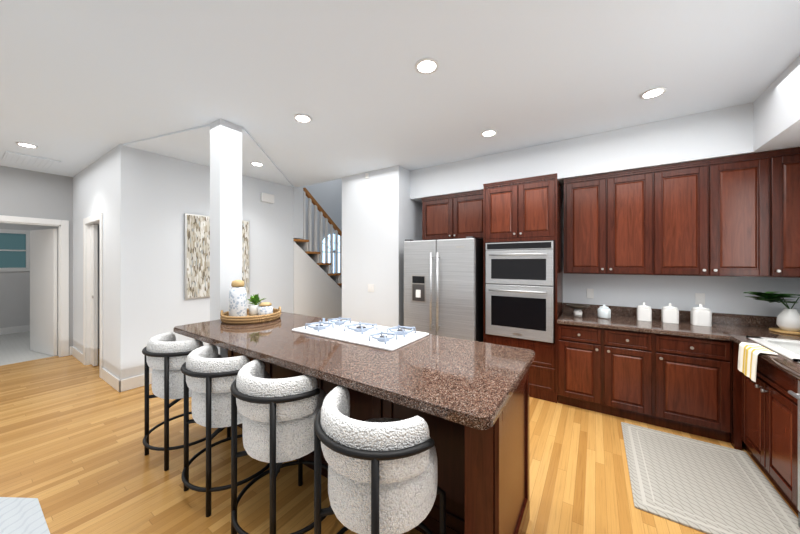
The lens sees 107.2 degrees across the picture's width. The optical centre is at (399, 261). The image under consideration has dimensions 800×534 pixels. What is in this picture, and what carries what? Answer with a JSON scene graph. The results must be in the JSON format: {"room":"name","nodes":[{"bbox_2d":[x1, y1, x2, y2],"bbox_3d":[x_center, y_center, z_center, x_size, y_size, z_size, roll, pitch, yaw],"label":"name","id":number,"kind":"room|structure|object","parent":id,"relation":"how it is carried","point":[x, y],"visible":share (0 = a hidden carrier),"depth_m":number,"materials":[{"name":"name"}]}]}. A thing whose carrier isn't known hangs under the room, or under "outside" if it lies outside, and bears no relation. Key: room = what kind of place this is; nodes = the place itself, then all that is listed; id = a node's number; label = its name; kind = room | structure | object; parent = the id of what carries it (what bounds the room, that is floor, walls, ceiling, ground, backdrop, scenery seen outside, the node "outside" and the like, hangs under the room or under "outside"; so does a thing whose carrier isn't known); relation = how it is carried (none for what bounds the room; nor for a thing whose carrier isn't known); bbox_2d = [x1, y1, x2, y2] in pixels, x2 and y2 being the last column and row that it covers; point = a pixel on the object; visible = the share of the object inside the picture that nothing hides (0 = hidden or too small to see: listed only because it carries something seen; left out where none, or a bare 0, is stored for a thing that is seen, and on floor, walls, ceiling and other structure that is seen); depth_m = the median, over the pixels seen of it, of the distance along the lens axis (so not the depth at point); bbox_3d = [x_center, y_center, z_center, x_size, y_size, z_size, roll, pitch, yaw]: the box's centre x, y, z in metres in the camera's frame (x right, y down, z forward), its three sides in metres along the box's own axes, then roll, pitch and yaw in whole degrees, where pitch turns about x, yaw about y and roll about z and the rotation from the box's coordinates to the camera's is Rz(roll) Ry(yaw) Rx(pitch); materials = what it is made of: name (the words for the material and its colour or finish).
{"room":"kitchen","nodes":[
{"label":"kitchen","id":0,"kind":"room"},
{"bbox_2d":[0,328,57,365],"bbox_3d":[-6.263,1.528,6.544,3.330,0.064,12.000,0,0,34],"label":"floor","id":1,"kind":"structure","parent":0,"point":[14,347],"depth_m":4.99,"materials":[{"name":"white tile"}]},
{"bbox_2d":[0,166,72,346],"bbox_3d":[-6.707,0.065,2.748,0.120,2.870,5.180,0,0,34],"label":"wall","id":2,"kind":"structure","parent":0,"point":[23,193],"depth_m":4.50,"materials":[{"name":"grey paint"}]},
{"bbox_2d":[30,229,56,355],"bbox_3d":[-5.854,0.480,4.877,0.800,2.020,0.099,0,0,21],"label":"hall door","id":3,"kind":"structure","parent":2,"relation":"in","point":[43,243],"depth_m":4.81,"materials":[{"name":"white wood"}]},
{"bbox_2d":[0,223,98,348],"bbox_3d":[-7.844,0.065,3.993,3.150,2.870,6.000,0,0,34],"label":"wall","id":4,"kind":"structure","parent":0,"point":[14,286],"depth_m":6.22,"materials":[{"name":"white paint"}]},
{"bbox_2d":[0,233,25,267],"bbox_3d":[-8.235,-0.240,6.111,0.040,0.720,0.600,0,0,34],"label":"window","id":5,"kind":"structure","parent":4,"relation":"in","point":[12,246],"depth_m":6.22,"materials":[{"name":"teal glass"}]},
{"bbox_2d":[0,322,151,392],"bbox_3d":[-4.623,1.430,4.798,9.351,0.140,5.716,0,0,-19],"label":"baseboard","id":6,"kind":"structure","parent":4,"relation":"attached to","point":[130,383],"depth_m":3.62,"materials":[{"name":"white wood"}]},
{"bbox_2d":[73,146,116,376],"bbox_3d":[-4.277,0.065,4.174,2.360,2.870,0.120,0,0,34],"label":"wall","id":7,"kind":"structure","parent":0,"point":[94,187],"depth_m":3.80,"materials":[{"name":"white paint"}]},
{"bbox_2d":[0,213,102,378],"bbox_3d":[-6.241,0.410,4.608,4.905,2.180,1.565,0,0,34],"label":"trim","id":8,"kind":"structure","parent":7,"relation":"attached to","point":[63,225],"depth_m":4.60,"materials":[{"name":"white wood"}]},
{"bbox_2d":[90,224,97,365],"bbox_3d":[-4.448,0.475,4.281,0.184,2.030,0.050,0,0,34],"label":"pocket door","id":9,"kind":"structure","parent":7,"relation":"in","point":[93,228],"depth_m":4.24,"materials":[{"name":"white wood"}]},
{"bbox_2d":[123,124,293,187],"bbox_3d":[-1.911,-1.361,3.951,1.589,0.017,2.320,0,0,33],"label":"ceiling","id":10,"kind":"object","parent":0,"point":[192,145],"depth_m":3.55,"materials":[{"name":"white paint"}]},
{"bbox_2d":[117,143,302,379],"bbox_3d":[-2.583,0.065,4.504,0.180,2.870,2.540,0,0,34],"label":"wall","id":11,"kind":"structure","parent":0,"point":[155,191],"depth_m":3.79,"materials":[{"name":"white paint"}]},
{"bbox_2d":[184,213,249,299],"bbox_3d":[-2.619,-0.075,4.287,0.034,1.150,0.880,0,0,34],"label":"picture","id":12,"kind":"object","parent":11,"relation":"attached to","point":[196,227],"visible":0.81,"depth_m":4.06,"materials":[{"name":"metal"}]},
{"bbox_2d":[260,193,273,203],"bbox_3d":[-2.201,-1.060,4.899,0.058,0.140,0.220,0,0,34],"label":"door chime","id":13,"kind":"object","parent":11,"relation":"attached to","point":[264,197],"visible":1,"depth_m":4.87,"materials":[{"name":"white plastic"}]},
{"bbox_2d":[299,178,341,251],"bbox_3d":[-0.652,-1.100,6.080,3.800,5.200,6.580,0,0,34],"label":"wall","id":14,"kind":"structure","parent":0,"point":[328,195],"depth_m":7.48,"materials":[{"name":"white paint"}]},
{"bbox_2d":[319,232,339,272],"bbox_3d":[-1.708,-0.220,7.666,0.035,1.100,1.040,0,0,34],"label":"window","id":15,"kind":"structure","parent":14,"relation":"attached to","point":[333,232],"depth_m":7.65,"materials":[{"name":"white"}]},
{"bbox_2d":[342,165,421,328],"bbox_3d":[-0.261,0.065,4.814,1.110,2.870,0.800,0,0,34],"label":"wall","id":16,"kind":"structure","parent":0,"point":[379,214],"depth_m":4.41,"materials":[{"name":"white paint"}]},
{"bbox_2d":[368,284,373,291],"bbox_3d":[-0.440,0.390,4.444,0.120,0.120,0.010,0,0,34],"label":"light switch","id":17,"kind":"object","parent":16,"relation":"attached to","point":[370,286],"visible":1,"depth_m":4.44,"materials":[{"name":"white plastic"}]},
{"bbox_2d":[0,349,797,533],"bbox_3d":[-1.177,1.530,3.177,8.870,0.060,12.000,0,0,34],"label":"floor","id":18,"kind":"structure","parent":0,"point":[70,441],"depth_m":2.09,"materials":[{"name":"brown wood"}]},
{"bbox_2d":[0,497,49,533],"bbox_3d":[-2.570,1.494,0.556,2.500,0.012,2.490,0,0,34],"label":"living room rug","id":19,"kind":"object","parent":18,"relation":"on","point":[17,515],"visible":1,"depth_m":1.72,"materials":[{"name":"white fabric"}]},
{"bbox_2d":[142,332,230,470],"bbox_3d":[-1.717,1.045,2.406,0.582,0.909,0.584,0,0,31],"label":"stool","id":20,"kind":"object","parent":18,"relation":"on","point":[165,355],"visible":0.69,"depth_m":2.18,"materials":[{"name":"fabric"}]},
{"bbox_2d":[210,119,241,357],"bbox_3d":[-1.744,0.065,2.959,0.205,2.870,0.210,0,0,34],"label":"column","id":21,"kind":"structure","parent":18,"relation":"on","point":[225,136],"depth_m":2.88,"materials":[{"name":"white paint"}]},
{"bbox_2d":[181,344,279,516],"bbox_3d":[-1.142,1.045,2.025,0.582,0.909,0.584,0,0,36],"label":"stool","id":22,"kind":"object","parent":18,"relation":"on","point":[210,377],"visible":0.65,"depth_m":1.79,"materials":[{"name":"fabric"}]},
{"bbox_2d":[231,359,330,533],"bbox_3d":[-0.644,1.045,1.708,0.582,0.909,0.584,0,0,31],"label":"stool","id":23,"kind":"object","parent":18,"relation":"on","point":[279,415],"visible":0.88,"depth_m":1.49,"materials":[{"name":"fabric"}]},
{"bbox_2d":[293,188,341,319],"bbox_3d":[-1.667,0.077,6.719,1.142,2.966,2.555,0,0,34],"label":"staircase","id":24,"kind":"structure","parent":18,"relation":"on","point":[317,291],"depth_m":5.78,"materials":[{"name":"brown wood"}]},
{"bbox_2d":[173,312,534,533],"bbox_3d":[-0.535,1.020,2.135,2.650,0.960,0.970,0,0,34],"label":"kitchen island","id":25,"kind":"object","parent":18,"relation":"on","point":[472,397],"visible":0.59,"depth_m":1.53,"materials":[{"name":"stone"}]},
{"bbox_2d":[220,280,280,324],"bbox_3d":[-1.396,0.352,2.783,0.516,0.373,0.516,0,0,34],"label":"decor","id":26,"kind":"object","parent":25,"relation":"on","point":[238,313],"visible":1,"depth_m":2.68,"materials":[{"name":"ceramic"}]},
{"bbox_2d":[292,317,428,350],"bbox_3d":[-0.317,0.510,2.248,0.970,0.058,0.490,0,0,34],"label":"cooktop","id":27,"kind":"object","parent":25,"relation":"in","point":[366,334],"visible":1,"depth_m":2.14,"materials":[{"name":"white glass"}]},
{"bbox_2d":[314,385,445,533],"bbox_3d":[-0.075,1.045,1.301,0.582,0.909,0.584,0,0,40],"label":"stool","id":28,"kind":"object","parent":18,"relation":"on","point":[383,472],"visible":1,"depth_m":1.08,"materials":[{"name":"fabric"}]},
{"bbox_2d":[404,236,482,341],"bbox_3d":[0.645,0.600,3.987,0.975,1.800,0.839,0,0,34],"label":"fridge","id":29,"kind":"object","parent":18,"relation":"on","point":[443,278],"visible":0.52,"depth_m":3.64,"materials":[{"name":"silver metal"}]},
{"bbox_2d":[483,173,562,402],"bbox_3d":[1.500,0.280,3.592,0.792,2.440,0.646,0,0,34],"label":"tall cabinet","id":30,"kind":"object","parent":18,"relation":"on","point":[530,210],"visible":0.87,"depth_m":3.29,"materials":[{"name":"brown wood"}]},
{"bbox_2d":[485,241,553,342],"bbox_3d":[1.473,0.318,3.551,0.724,1.085,0.684,0,0,34],"label":"wall oven","id":31,"kind":"object","parent":30,"relation":"in","point":[519,276],"visible":0.99,"depth_m":3.30,"materials":[{"name":"silver metal"}]},
{"bbox_2d":[557,323,731,442],"bbox_3d":[2.346,1.070,3.002,1.262,0.860,0.696,0,0,34],"label":"base cabinet","id":32,"kind":"object","parent":18,"relation":"on","point":[679,383],"visible":0.99,"depth_m":2.68,"materials":[{"name":"brown wood"}]},
{"bbox_2d":[621,422,799,533],"bbox_3d":[2.073,1.493,2.058,0.785,0.012,1.140,0,0,34],"label":"rug","id":33,"kind":"object","parent":18,"relation":"on","point":[709,488],"visible":1,"depth_m":1.96,"materials":[{"name":"beige fabric"}]},
{"bbox_2d":[730,342,798,514],"bbox_3d":[1.755,1.070,0.425,0.614,0.860,5.646,0,0,34],"label":"base cabinet","id":34,"kind":"object","parent":18,"relation":"on","point":[764,413],"visible":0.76,"depth_m":1.94,"materials":[{"name":"brown wood"}]},
{"bbox_2d":[557,303,799,380],"bbox_3d":[1.232,0.489,0.771,1.868,0.602,5.646,0,0,34],"label":"countertop","id":35,"kind":"structure","parent":34,"relation":"on","point":[736,328],"depth_m":2.70,"materials":[{"name":"stone"}]},
{"bbox_2d":[566,303,589,316],"bbox_3d":[1.964,0.536,3.257,0.230,0.125,0.230,0,0,34],"label":"bowl","id":36,"kind":"object","parent":35,"relation":"on","point":[577,312],"visible":1,"depth_m":3.23,"materials":[{"name":"white ceramic"}]},
{"bbox_2d":[597,304,610,318],"bbox_3d":[2.197,0.528,3.175,0.120,0.142,0.120,0,0,34],"label":"canister","id":37,"kind":"object","parent":35,"relation":"on","point":[603,311],"visible":1,"depth_m":3.13,"materials":[{"name":"white ceramic"}]},
{"bbox_2d":[637,302,651,320],"bbox_3d":[2.519,0.508,3.045,0.114,0.183,0.114,0,0,34],"label":"canister","id":38,"kind":"object","parent":35,"relation":"on","point":[644,313],"visible":1,"depth_m":3.00,"materials":[{"name":"white ceramic"}]},
{"bbox_2d":[661,303,678,323],"bbox_3d":[2.686,0.504,2.935,0.120,0.189,0.120,0,0,34],"label":"canister","id":39,"kind":"object","parent":35,"relation":"on","point":[669,314],"visible":1,"depth_m":2.89,"materials":[{"name":"white ceramic"}]},
{"bbox_2d":[691,304,711,326],"bbox_3d":[2.870,0.499,2.813,0.130,0.199,0.130,0,0,34],"label":"canister","id":40,"kind":"object","parent":35,"relation":"on","point":[700,316],"visible":1,"depth_m":2.77,"materials":[{"name":"white ceramic"}]},
{"bbox_2d":[738,342,777,381],"bbox_3d":[2.448,0.687,2.031,0.105,0.202,0.292,0,0,34],"label":"towel","id":41,"kind":"object","parent":35,"relation":"on","point":[748,353],"visible":1,"depth_m":2.02,"materials":[{"name":"white fabric"}]},
{"bbox_2d":[744,291,799,334],"bbox_3d":[3.213,0.426,2.512,0.424,0.345,0.356,0,0,34],"label":"potted plant","id":42,"kind":"object","parent":35,"relation":"on","point":[788,320],"visible":1,"depth_m":2.50,"materials":[{"name":"green plant"}]},
{"bbox_2d":[788,380,799,527],"bbox_3d":[2.050,1.062,1.413,0.081,0.835,0.600,0,0,34],"label":"dishwasher","id":43,"kind":"object","parent":34,"relation":"in","point":[796,395],"visible":0.89,"depth_m":1.64,"materials":[{"name":"silver metal"}]},
{"bbox_2d":[0,0,799,186],"bbox_3d":[-2.565,-2.585,4.096,12.200,2.430,12.000,0,0,34],"label":"ceiling","id":44,"kind":"structure","parent":0,"point":[80,80],"depth_m":2.13,"materials":[{"name":"white paint"}]},
{"bbox_2d":[16,142,37,147],"bbox_3d":[-4.360,-1.365,3.450,0.164,0.008,0.164,0,0,34],"label":"recessed light","id":45,"kind":"object","parent":44,"relation":"in","point":[17,143],"visible":1,"depth_m":3.45,"materials":[{"name":"white"}]},
{"bbox_2d":[2,151,60,169],"bbox_3d":[-4.978,-1.361,3.984,0.600,0.014,0.450,0,0,34],"label":"ceiling vent","id":46,"kind":"object","parent":44,"relation":"in","point":[12,157],"visible":1,"depth_m":3.95,"materials":[{"name":"white metal"}]},
{"bbox_2d":[250,162,263,165],"bbox_3d":[-1.966,-1.347,4.059,0.164,0.008,0.164,0,0,34],"label":"recessed light","id":47,"kind":"object","parent":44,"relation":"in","point":[251,163],"visible":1,"depth_m":4.06,"materials":[{"name":"white"}]},
{"bbox_2d":[294,114,311,122],"bbox_3d":[-0.925,-1.365,2.807,0.164,0.008,0.164,0,0,34],"label":"recessed light","id":48,"kind":"object","parent":44,"relation":"in","point":[302,118],"visible":1,"depth_m":2.80,"materials":[{"name":"white"}]},
{"bbox_2d":[415,58,438,73],"bbox_3d":[0.187,-1.365,2.059,0.164,0.008,0.164,0,0,34],"label":"recessed light","id":49,"kind":"object","parent":44,"relation":"in","point":[425,65],"visible":1,"depth_m":2.05,"materials":[{"name":"white plastic"}]},
{"bbox_2d":[481,130,496,136],"bbox_3d":[0.944,-1.365,3.129,0.164,0.008,0.164,0,0,34],"label":"recessed light","id":50,"kind":"object","parent":44,"relation":"in","point":[487,133],"visible":1,"depth_m":3.13,"materials":[{"name":"white plastic"}]},
{"bbox_2d":[640,87,666,98],"bbox_3d":[2.047,-1.365,2.386,0.164,0.008,0.164,0,0,34],"label":"recessed light","id":51,"kind":"object","parent":44,"relation":"in","point":[655,92],"visible":1,"depth_m":2.38,"materials":[{"name":"white"}]},
{"bbox_2d":[410,56,799,202],"bbox_3d":[-0.284,-1.157,0.277,3.856,0.424,8.148,0,0,34],"label":"soffit","id":52,"kind":"structure","parent":0,"point":[771,122],"depth_m":2.92,"materials":[{"name":"white paint"}]},
{"bbox_2d":[421,190,482,239],"bbox_3d":[0.817,-0.625,4.206,0.980,0.630,0.376,0,0,33],"label":"upper cabinet","id":53,"kind":"object","parent":52,"relation":"attached to","point":[457,215],"depth_m":4.07,"materials":[{"name":"brown wood"}]},
{"bbox_2d":[561,185,799,316],"bbox_3d":[2.049,0.065,3.693,3.980,2.870,0.120,0,0,34],"label":"wall","id":54,"kind":"structure","parent":0,"point":[723,294],"depth_m":3.06,"materials":[{"name":"white paint"}]},
{"bbox_2d":[587,289,593,298],"bbox_3d":[2.245,0.372,3.483,0.070,0.115,0.009,0,0,34],"label":"outlet","id":55,"kind":"object","parent":54,"relation":"attached to","point":[590,292],"visible":1,"depth_m":3.48,"materials":[{"name":"white plastic"}]},
{"bbox_2d":[564,147,799,277],"bbox_3d":[2.705,-0.405,2.968,1.834,1.070,0.356,0,0,34],"label":"upper cabinet","id":56,"kind":"object","parent":54,"relation":"attached to","point":[731,216],"visible":1,"depth_m":2.78,"materials":[{"name":"brown wood"}]},
{"bbox_2d":[695,293,704,304],"bbox_3d":[3.021,0.372,2.970,0.070,0.115,0.009,0,0,34],"label":"outlet","id":57,"kind":"object","parent":54,"relation":"attached to","point":[699,297],"visible":0.96,"depth_m":2.97,"materials":[{"name":"white plastic"}]}
]}

